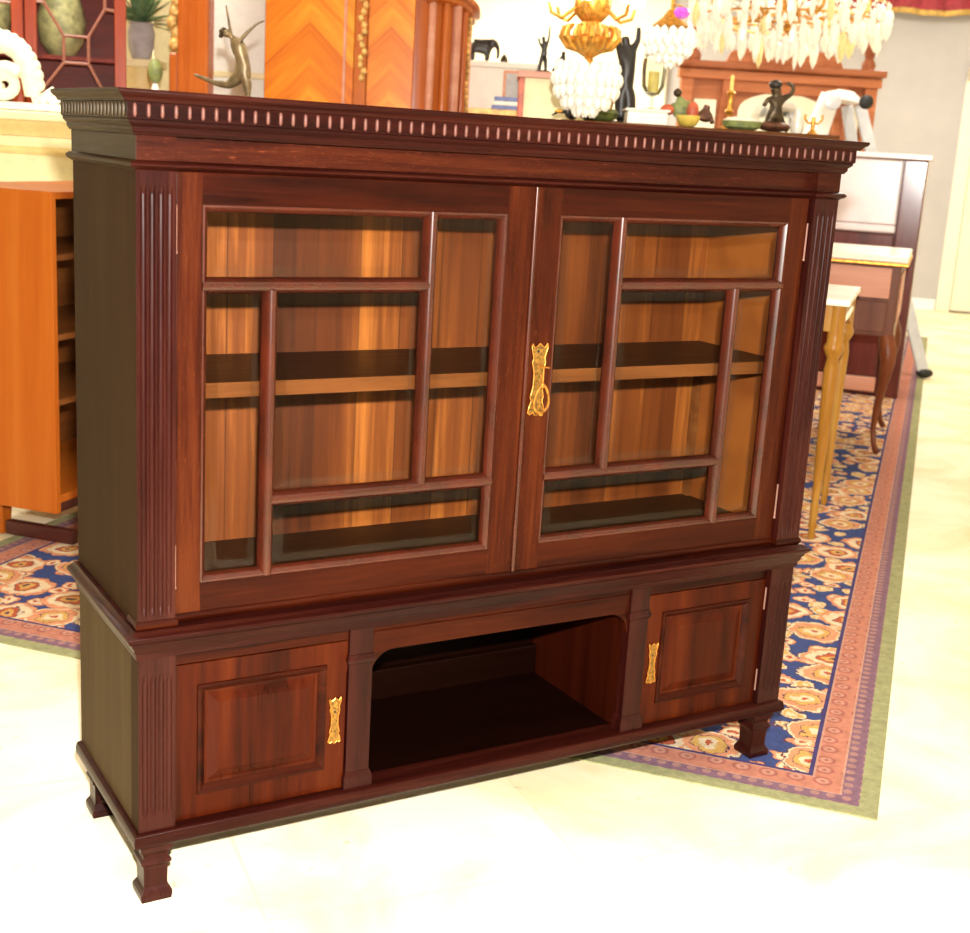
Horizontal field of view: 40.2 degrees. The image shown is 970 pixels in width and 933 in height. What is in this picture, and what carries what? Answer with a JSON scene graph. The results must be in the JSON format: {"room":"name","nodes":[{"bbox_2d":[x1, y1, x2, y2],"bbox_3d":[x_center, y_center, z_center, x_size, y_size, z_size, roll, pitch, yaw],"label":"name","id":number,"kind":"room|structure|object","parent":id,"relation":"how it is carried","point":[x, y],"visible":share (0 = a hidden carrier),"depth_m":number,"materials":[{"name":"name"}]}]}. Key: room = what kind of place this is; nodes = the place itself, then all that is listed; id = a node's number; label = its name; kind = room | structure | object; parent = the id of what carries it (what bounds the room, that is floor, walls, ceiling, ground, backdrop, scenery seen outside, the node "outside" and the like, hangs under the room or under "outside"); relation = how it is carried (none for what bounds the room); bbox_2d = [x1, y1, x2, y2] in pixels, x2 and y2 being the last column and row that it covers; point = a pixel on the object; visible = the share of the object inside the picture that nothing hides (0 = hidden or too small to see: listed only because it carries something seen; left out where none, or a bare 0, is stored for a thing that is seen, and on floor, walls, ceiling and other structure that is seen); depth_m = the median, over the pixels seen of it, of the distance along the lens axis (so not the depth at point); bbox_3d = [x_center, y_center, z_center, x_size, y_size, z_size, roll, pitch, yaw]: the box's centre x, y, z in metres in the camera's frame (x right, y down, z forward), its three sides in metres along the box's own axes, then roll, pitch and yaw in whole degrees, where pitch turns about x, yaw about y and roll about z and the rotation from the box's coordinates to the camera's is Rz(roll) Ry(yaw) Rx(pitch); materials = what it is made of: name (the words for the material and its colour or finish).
{"room":"antique shop","nodes":[
{"label":"antique shop","id":0,"kind":"room"},
{"bbox_2d":[0,308,969,932],"bbox_3d":[-0.248,-0.074,6.033,8.800,0.100,16.700,8,14,17],"label":"floor","id":1,"kind":"structure","parent":0,"point":[565,845],"depth_m":2.57,"materials":[{"name":"beige stone"}]},
{"bbox_2d":[0,109,72,181],"bbox_3d":[-2.017,-0.783,5.468,1.380,1.335,0.360,3,14,0],"label":"mantelpiece","id":2,"kind":"object","parent":1,"relation":"on","point":[35,149],"visible":0.04,"depth_m":5.22,"materials":[{"name":"beige paint"}]},
{"bbox_2d":[0,29,60,111],"bbox_3d":[-1.820,-1.561,5.223,0.480,0.302,0.095,3,14,0],"label":"scroll","id":3,"kind":"object","parent":2,"relation":"on","point":[25,66],"visible":0.98,"depth_m":5.20,"materials":[{"name":"white paint"}]},
{"bbox_2d":[0,109,65,122],"bbox_3d":[-1.979,-1.414,5.315,1.380,0.035,0.360,3,14,0],"label":"mantel shelf","id":4,"kind":"object","parent":2,"relation":"attached to","point":[6,116],"depth_m":5.14,"materials":[{"name":"beige paint"}]},
{"bbox_2d":[0,0,126,121],"bbox_3d":[-2.365,-1.584,6.358,1.303,2.430,0.460,-1,14,-17],"label":"china cabinet","id":5,"kind":"object","parent":1,"relation":"on","point":[101,61],"visible":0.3,"depth_m":6.43,"materials":[{"name":"red wood"}]},
{"bbox_2d":[0,0,10,30],"bbox_3d":[-2.354,-2.161,6.222,0.260,0.400,0.256,-5,16,-30],"label":"vase","id":6,"kind":"object","parent":5,"relation":"on","point":[5,9],"visible":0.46,"depth_m":6.20,"materials":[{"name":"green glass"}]},
{"bbox_2d":[0,54,114,65],"bbox_3d":[-2.348,-1.956,6.285,1.181,0.018,0.335,-1,14,-17],"label":"shelf","id":7,"kind":"object","parent":5,"relation":"attached to","point":[44,59],"depth_m":6.35,"materials":[{"name":"red wood"}]},
{"bbox_2d":[37,0,85,55],"bbox_3d":[-2.025,-2.150,6.345,0.230,0.360,0.226,-5,16,-30],"label":"vase","id":8,"kind":"object","parent":5,"relation":"on","point":[69,14],"visible":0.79,"depth_m":6.28,"materials":[{"name":"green ceramic"}]},
{"bbox_2d":[126,58,166,88],"bbox_3d":[-1.853,-1.340,7.162,0.260,1.640,0.260,3,14,0],"label":"plant stand","id":9,"kind":"object","parent":1,"relation":"on","point":[136,69],"visible":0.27,"depth_m":6.92,"materials":[{"name":"beige paint"}]},
{"bbox_2d":[126,0,169,58],"bbox_3d":[-1.785,-2.332,6.931,0.374,0.393,0.431,3,14,0],"label":"potted plant","id":10,"kind":"object","parent":9,"relation":"on","point":[141,34],"visible":0.93,"depth_m":6.89,"materials":[{"name":"green plant"}]},
{"bbox_2d":[126,0,177,90],"bbox_3d":[-1.842,-1.740,7.370,0.636,2.280,0.047,3,14,-1],"label":"folding screen","id":11,"kind":"object","parent":1,"relation":"on","point":[162,50],"visible":0.02,"depth_m":7.22,"materials":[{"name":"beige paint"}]},
{"bbox_2d":[167,0,213,93],"bbox_3d":[-1.450,-1.569,6.587,0.254,2.400,0.240,3,14,0],"label":"wooden cabinet","id":12,"kind":"object","parent":1,"relation":"on","point":[190,22],"visible":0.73,"depth_m":6.42,"materials":[{"name":"brown wood"}]},
{"bbox_2d":[213,0,265,97],"bbox_3d":[-1.195,-1.793,7.154,0.600,2.600,0.385,3,14,0],"label":"square column","id":13,"kind":"structure","parent":1,"relation":"on","point":[243,14],"depth_m":6.93,"materials":[{"name":"white paint"}]},
{"bbox_2d":[50,87,869,903],"bbox_3d":[-0.024,0.008,2.638,1.518,1.360,0.430,-5,16,-30],"label":"bookcase","id":14,"kind":"object","parent":1,"relation":"on","point":[417,449],"visible":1,"depth_m":2.50,"materials":[{"name":"brown wood"}]},
{"bbox_2d":[0,335,927,819],"bbox_3d":[0.924,-0.335,7.183,2.720,0.003,8.715,8,14,17],"label":"oriental rug","id":15,"kind":"object","parent":1,"relation":"on","point":[826,745],"visible":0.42,"depth_m":3.72,"materials":[{"name":"multicoloured carpet"}]},
{"bbox_2d":[0,181,77,544],"bbox_3d":[-1.335,-0.391,4.496,0.440,1.102,1.000,8,14,17],"label":"bookcase","id":16,"kind":"object","parent":15,"relation":"on","point":[38,418],"visible":0.41,"depth_m":4.02,"materials":[{"name":"orange wood"}]},
{"bbox_2d":[56,235,73,260],"bbox_3d":[-1.323,-0.736,4.415,0.398,0.018,0.955,8,14,17],"label":"shelf","id":17,"kind":"object","parent":16,"relation":"attached to","point":[64,243],"depth_m":4.20,"materials":[{"name":"brown wood"}]},
{"bbox_2d":[57,304,74,340],"bbox_3d":[-1.337,-0.503,4.472,0.398,0.018,0.955,8,14,17],"label":"shelf","id":18,"kind":"object","parent":16,"relation":"attached to","point":[66,312],"depth_m":4.29,"materials":[{"name":"brown wood"}]},
{"bbox_2d":[58,359,75,405],"bbox_3d":[-1.349,-0.309,4.519,0.398,0.018,0.955,8,14,17],"label":"shelf","id":19,"kind":"object","parent":16,"relation":"attached to","point":[66,367],"depth_m":4.36,"materials":[{"name":"brown wood"}]},
{"bbox_2d":[264,0,480,112],"bbox_3d":[-0.613,-1.516,7.071,1.075,2.160,0.560,3,14,0],"label":"armoire","id":20,"kind":"object","parent":15,"relation":"on","point":[413,54],"visible":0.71,"depth_m":6.71,"materials":[{"name":"brown wood"}]},
{"bbox_2d":[468,108,516,115],"bbox_3d":[0.020,-1.077,6.859,0.290,1.482,0.320,3,14,0],"label":"side table","id":21,"kind":"object","parent":15,"relation":"on","point":[470,110],"visible":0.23,"depth_m":6.53,"materials":[{"name":"yellow wood"}]},
{"bbox_2d":[491,105,516,109],"bbox_3d":[0.113,-1.789,6.624,0.162,0.020,0.100,3,14,0],"label":"book","id":22,"kind":"object","parent":21,"relation":"on","point":[502,107],"visible":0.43,"depth_m":6.58,"materials":[{"name":"blue paper"}]},
{"bbox_2d":[493,101,516,105],"bbox_3d":[0.115,-1.809,6.619,0.149,0.020,0.100,3,14,0],"label":"book","id":23,"kind":"object","parent":22,"relation":"on","point":[505,103],"visible":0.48,"depth_m":6.57,"materials":[{"name":"white paper"}]},
{"bbox_2d":[494,96,517,101],"bbox_3d":[0.117,-1.829,6.614,0.140,0.020,0.100,3,14,0],"label":"book","id":24,"kind":"object","parent":23,"relation":"on","point":[496,98],"visible":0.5,"depth_m":6.57,"materials":[{"name":"blue paper"}]},
{"bbox_2d":[502,70,518,97],"bbox_3d":[0.160,-1.908,6.743,0.140,0.200,0.051,3,14,0],"label":"photo frame","id":25,"kind":"object","parent":21,"relation":"on","point":[510,82],"visible":0.32,"depth_m":6.73,"materials":[{"name":"pink wood"}]},
{"bbox_2d":[468,60,541,108],"bbox_3d":[0.005,-1.417,7.683,0.520,1.754,0.440,3,14,0],"label":"tall cabinet","id":26,"kind":"object","parent":15,"relation":"on","point":[486,77],"visible":0.13,"depth_m":7.30,"materials":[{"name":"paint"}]},
{"bbox_2d":[471,38,499,60],"bbox_3d":[-0.008,-2.313,7.364,0.183,0.116,0.075,3,14,0],"label":"sculpture","id":27,"kind":"object","parent":26,"relation":"on","point":[481,46],"visible":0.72,"depth_m":7.33,"materials":[{"name":"black metal"}]},
{"bbox_2d":[500,54,507,61],"bbox_3d":[0.106,-2.271,7.393,0.044,0.050,0.044,-5,16,-30],"label":"ornament","id":28,"kind":"object","parent":26,"relation":"on","point":[504,57],"visible":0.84,"depth_m":7.38,"materials":[{"name":"brown metal"}]},
{"bbox_2d":[517,70,582,119],"bbox_3d":[0.303,-1.002,6.281,0.405,1.641,0.330,3,14,0],"label":"chest","id":29,"kind":"object","parent":15,"relation":"on","point":[536,98],"visible":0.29,"depth_m":5.98,"materials":[{"name":"beige paint"}]},
{"bbox_2d":[536,26,550,71],"bbox_3d":[0.269,-1.888,6.002,0.070,0.205,0.070,3,14,0],"label":"bronze figurine","id":30,"kind":"object","parent":29,"relation":"on","point":[543,57],"visible":0.99,"depth_m":6.00,"materials":[{"name":"black metal"}]},
{"bbox_2d":[552,51,565,71],"bbox_3d":[0.356,-1.847,6.072,0.079,0.101,0.079,-10,19,-43],"label":"bronze figurine","id":31,"kind":"object","parent":29,"relation":"on","point":[563,52],"visible":0.31,"depth_m":6.06,"materials":[{"name":"black metal"}]},
{"bbox_2d":[675,26,887,151],"bbox_3d":[2.054,-2.014,9.602,1.480,2.250,0.530,3,14,0],"label":"sideboard","id":32,"kind":"object","parent":15,"relation":"on","point":[702,82],"visible":0.29,"depth_m":9.42,"materials":[{"name":"brown wood"}]},
{"bbox_2d":[694,98,715,127],"bbox_3d":[1.564,-2.360,9.588,0.160,0.570,0.010,3,14,0],"label":"mirror glass","id":33,"kind":"object","parent":32,"relation":"attached to","point":[701,102],"depth_m":9.53,"materials":[{"name":"white mirror"}]},
{"bbox_2d":[737,94,815,132],"bbox_3d":[2.119,-2.336,9.585,0.630,0.690,0.010,3,14,0],"label":"mirror glass","id":34,"kind":"object","parent":32,"relation":"attached to","point":[748,105],"depth_m":9.52,"materials":[{"name":"white mirror"}]},
{"bbox_2d":[853,108,857,131],"bbox_3d":[2.622,-2.296,9.588,0.100,0.570,0.010,3,14,0],"label":"mirror glass","id":35,"kind":"object","parent":32,"relation":"attached to","point":[856,123],"depth_m":9.54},
{"bbox_2d":[807,284,860,538],"bbox_3d":[0.961,-0.257,5.020,0.760,0.862,0.610,8,14,17],"label":"console table","id":36,"kind":"object","parent":15,"relation":"on","point":[841,299],"visible":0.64,"depth_m":4.68,"materials":[{"name":"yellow wood"}]},
{"bbox_2d":[803,89,932,377],"bbox_3d":[2.224,-1.557,8.748,1.513,1.784,0.678,3,14,0],"label":"stepladder","id":37,"kind":"object","parent":15,"relation":"on","point":[827,103],"visible":0.36,"depth_m":8.60,"materials":[{"name":"white paint"}]},
{"bbox_2d":[829,243,912,454],"bbox_3d":[1.573,-0.632,6.583,0.930,0.924,0.778,8,14,17],"label":"side table","id":38,"kind":"object","parent":15,"relation":"on","point":[880,271],"visible":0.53,"depth_m":6.10,"materials":[{"name":"brown wood"}]},
{"bbox_2d":[816,151,933,398],"bbox_3d":[2.072,-1.176,7.958,1.000,1.396,0.410,8,14,17],"label":"upright piano","id":39,"kind":"object","parent":15,"relation":"on","point":[883,205],"visible":0.43,"depth_m":7.63,"materials":[{"name":"brown wood"}]},
{"bbox_3d":[-0.831,-0.516,4.517,0.240,1.394,0.240,3,14,0],"label":"pedestal","id":40,"kind":"object","parent":15,"relation":"on","visible":0},
{"bbox_2d":[194,5,263,96],"bbox_3d":[-0.833,-1.344,4.317,0.232,0.302,0.090,3,14,0],"label":"statue","id":41,"kind":"object","parent":40,"relation":"on","point":[242,71],"visible":0.98,"depth_m":4.31,"materials":[{"name":"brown metal"}]},
{"bbox_3d":[-1.545,-0.969,6.218,0.240,1.400,0.240,3,14,0],"label":"pedestal","id":42,"kind":"object","parent":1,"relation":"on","visible":0},
{"bbox_2d":[148,58,162,89],"bbox_3d":[-1.498,-1.750,6.029,0.100,0.200,0.100,3,14,0],"label":"vase","id":43,"kind":"object","parent":42,"relation":"on","point":[155,70],"visible":0.71,"depth_m":6.00,"materials":[{"name":"ceramic"}]},
{"bbox_2d":[472,0,670,120],"bbox_3d":[0.111,-3.726,13.978,3.580,3.300,0.079,8,14,17],"label":"wall partition","id":44,"kind":"structure","parent":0,"point":[517,26],"depth_m":13.59,"materials":[{"name":"beige paint"}]},
{"bbox_2d":[561,119,839,139],"bbox_3d":[0.820,-0.724,5.719,1.110,1.425,0.580,3,14,0],"label":"countertop","id":45,"kind":"structure","parent":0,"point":[818,136],"depth_m":5.27,"materials":[{"name":"brown wood"}]},
{"bbox_2d":[552,109,576,119],"bbox_3d":[0.321,-1.423,5.310,0.110,0.064,0.044,3,14,0],"label":"ornament","id":46,"kind":"object","parent":45,"relation":"on","point":[568,114],"visible":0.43,"depth_m":5.30,"materials":[{"name":"brown metal"}]},
{"bbox_2d":[580,109,618,121],"bbox_3d":[0.458,-1.424,5.370,0.170,0.055,0.170,-5,16,-30],"label":"bowl","id":47,"kind":"object","parent":45,"relation":"on","point":[609,115],"visible":0.42,"depth_m":5.31,"materials":[{"name":"green ceramic"}]},
{"bbox_2d":[612,27,640,122],"bbox_3d":[0.600,-1.651,5.611,0.140,0.399,0.140,3,14,0],"label":"statue","id":48,"kind":"object","parent":45,"relation":"on","point":[626,52],"visible":0.8,"depth_m":5.58,"materials":[{"name":"black metal"}]},
{"bbox_2d":[622,108,670,124],"bbox_3d":[0.654,-1.423,5.403,0.180,0.060,0.162,3,14,0],"label":"jardiniere","id":49,"kind":"object","parent":45,"relation":"on","point":[632,115],"visible":0.84,"depth_m":5.33,"materials":[{"name":"white ceramic"}]},
{"bbox_2d":[642,51,666,108],"bbox_3d":[0.685,-1.569,5.394,0.100,0.230,0.100,3,14,0],"label":"candle holder","id":50,"kind":"object","parent":49,"relation":"on","point":[645,60],"visible":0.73,"depth_m":5.38,"materials":[{"name":"gold glass"}]},
{"bbox_2d":[647,71,659,92],"bbox_3d":[0.685,-1.563,5.395,0.044,0.082,0.044,-5,16,-30],"label":"candle","id":51,"kind":"object","parent":50,"relation":"in","point":[653,78],"visible":1,"depth_m":5.38,"materials":[{"name":"yellow wax"}]},
{"bbox_2d":[660,88,713,123],"bbox_3d":[0.847,-1.505,5.538,0.231,0.138,0.071,3,14,0],"label":"figurine group","id":52,"kind":"object","parent":45,"relation":"on","point":[681,106],"visible":0.88,"depth_m":5.54,"materials":[{"name":"ceramic"}]},
{"bbox_2d":[660,104,673,114],"bbox_3d":[0.766,-1.494,5.554,0.070,0.044,0.039,3,14,0],"label":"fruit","id":53,"kind":"object","parent":52,"relation":"on","point":[667,106],"depth_m":5.54,"materials":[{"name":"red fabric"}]},
{"bbox_2d":[676,115,700,126],"bbox_3d":[0.820,-1.397,5.371,0.100,0.045,0.100,-5,16,-30],"label":"bowl","id":54,"kind":"object","parent":45,"relation":"on","point":[683,120],"visible":0.94,"depth_m":5.34,"materials":[{"name":"yellow ceramic"}]},
{"bbox_2d":[719,90,735,128],"bbox_3d":[1.016,-1.479,5.513,0.076,0.160,0.076,3,14,0],"label":"candlestick","id":55,"kind":"object","parent":45,"relation":"on","point":[729,111],"visible":0.67,"depth_m":5.50,"materials":[{"name":"brown metal"}]},
{"bbox_2d":[729,75,734,89],"bbox_3d":[1.022,-1.588,5.487,0.016,0.062,0.016,-5,16,-30],"label":"candle","id":56,"kind":"object","parent":55,"relation":"on","point":[732,76],"visible":1,"depth_m":5.48,"materials":[{"name":"yellow wax"}]},
{"bbox_2d":[722,116,761,130],"bbox_3d":[1.040,-1.389,5.370,0.164,0.054,0.115,3,14,0],"label":"bowl","id":57,"kind":"object","parent":45,"relation":"on","point":[737,122],"visible":0.9,"depth_m":5.33,"materials":[{"name":"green ceramic"}]},
{"bbox_2d":[760,80,794,131],"bbox_3d":[1.186,-1.470,5.410,0.141,0.206,0.098,3,14,0],"label":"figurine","id":58,"kind":"object","parent":45,"relation":"on","point":[774,121],"visible":0.97,"depth_m":5.39,"materials":[{"name":"brown metal"}]},
{"bbox_2d":[791,109,803,132],"bbox_3d":[1.287,-1.420,5.462,0.052,0.100,0.052,3,14,0],"label":"vase","id":59,"kind":"object","parent":45,"relation":"on","point":[797,124],"visible":0.86,"depth_m":5.45,"materials":[{"name":"white ceramic"}]},
{"bbox_2d":[804,114,823,133],"bbox_3d":[1.341,-1.397,5.425,0.066,0.080,0.052,13,17,36],"label":"candelabrum","id":60,"kind":"object","parent":45,"relation":"on","point":[812,131],"visible":0.91,"depth_m":5.42,"materials":[{"name":"gold metal"}]},
{"bbox_2d":[665,0,969,309],"bbox_3d":[2.513,-3.421,13.310,8.600,3.300,0.101,8,14,17],"label":"wall","id":61,"kind":"structure","parent":0,"point":[926,59],"depth_m":12.70,"materials":[{"name":"grey paint"}]},
{"bbox_2d":[749,0,969,16],"bbox_3d":[3.571,-4.511,12.499,2.123,0.480,0.134,8,14,17],"label":"drape","id":62,"kind":"object","parent":61,"relation":"hanging from","point":[943,8],"visible":0.36,"depth_m":12.33,"materials":[{"name":"red fabric"}]},
{"bbox_2d":[912,298,934,309],"bbox_3d":[3.067,-1.765,13.419,2.830,0.100,0.020,8,14,17],"label":"baseboard","id":63,"kind":"structure","parent":61,"relation":"attached to","point":[919,303],"depth_m":13.02,"materials":[{"name":"white paint"}]},
{"bbox_2d":[935,68,969,313],"bbox_3d":[5.035,-2.551,12.513,1.210,2.280,0.108,8,14,17],"label":"door","id":64,"kind":"structure","parent":61,"relation":"in","point":[959,302],"depth_m":12.76,"materials":[{"name":"white paint"}]},
{"bbox_3d":[-0.050,-3.373,5.235,8.800,0.100,16.700,8,14,17],"label":"ceiling","id":65,"kind":"structure","parent":0,"visible":0},
{"bbox_2d":[543,0,644,117],"bbox_3d":[0.416,-2.179,4.613,0.384,1.872,0.387,3,14,0],"label":"chandelier","id":66,"kind":"object","parent":65,"relation":"hanging from","point":[587,88],"visible":1,"depth_m":4.72,"materials":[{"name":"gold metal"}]},
{"bbox_2d":[571,0,611,63],"bbox_3d":[0.382,-1.610,4.750,0.175,0.363,0.175,3,14,0],"label":"basket","id":67,"kind":"object","parent":66,"relation":"on","point":[588,47],"depth_m":4.70,"materials":[{"name":"metal"}]},
{"bbox_2d":[642,0,697,68],"bbox_3d":[0.730,-2.302,4.778,0.206,1.674,0.224,11,15,27],"label":"chandelier","id":68,"kind":"object","parent":65,"relation":"hanging from","point":[670,39],"visible":1,"depth_m":4.89,"materials":[{"name":"white glass"}]},
{"bbox_2d":[688,0,893,70],"bbox_3d":[1.635,-2.852,6.906,1.062,1.500,1.065,3,14,0],"label":"chandelier","id":69,"kind":"object","parent":65,"relation":"hanging from","point":[799,35],"visible":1,"depth_m":6.79,"materials":[{"name":"white glass"}]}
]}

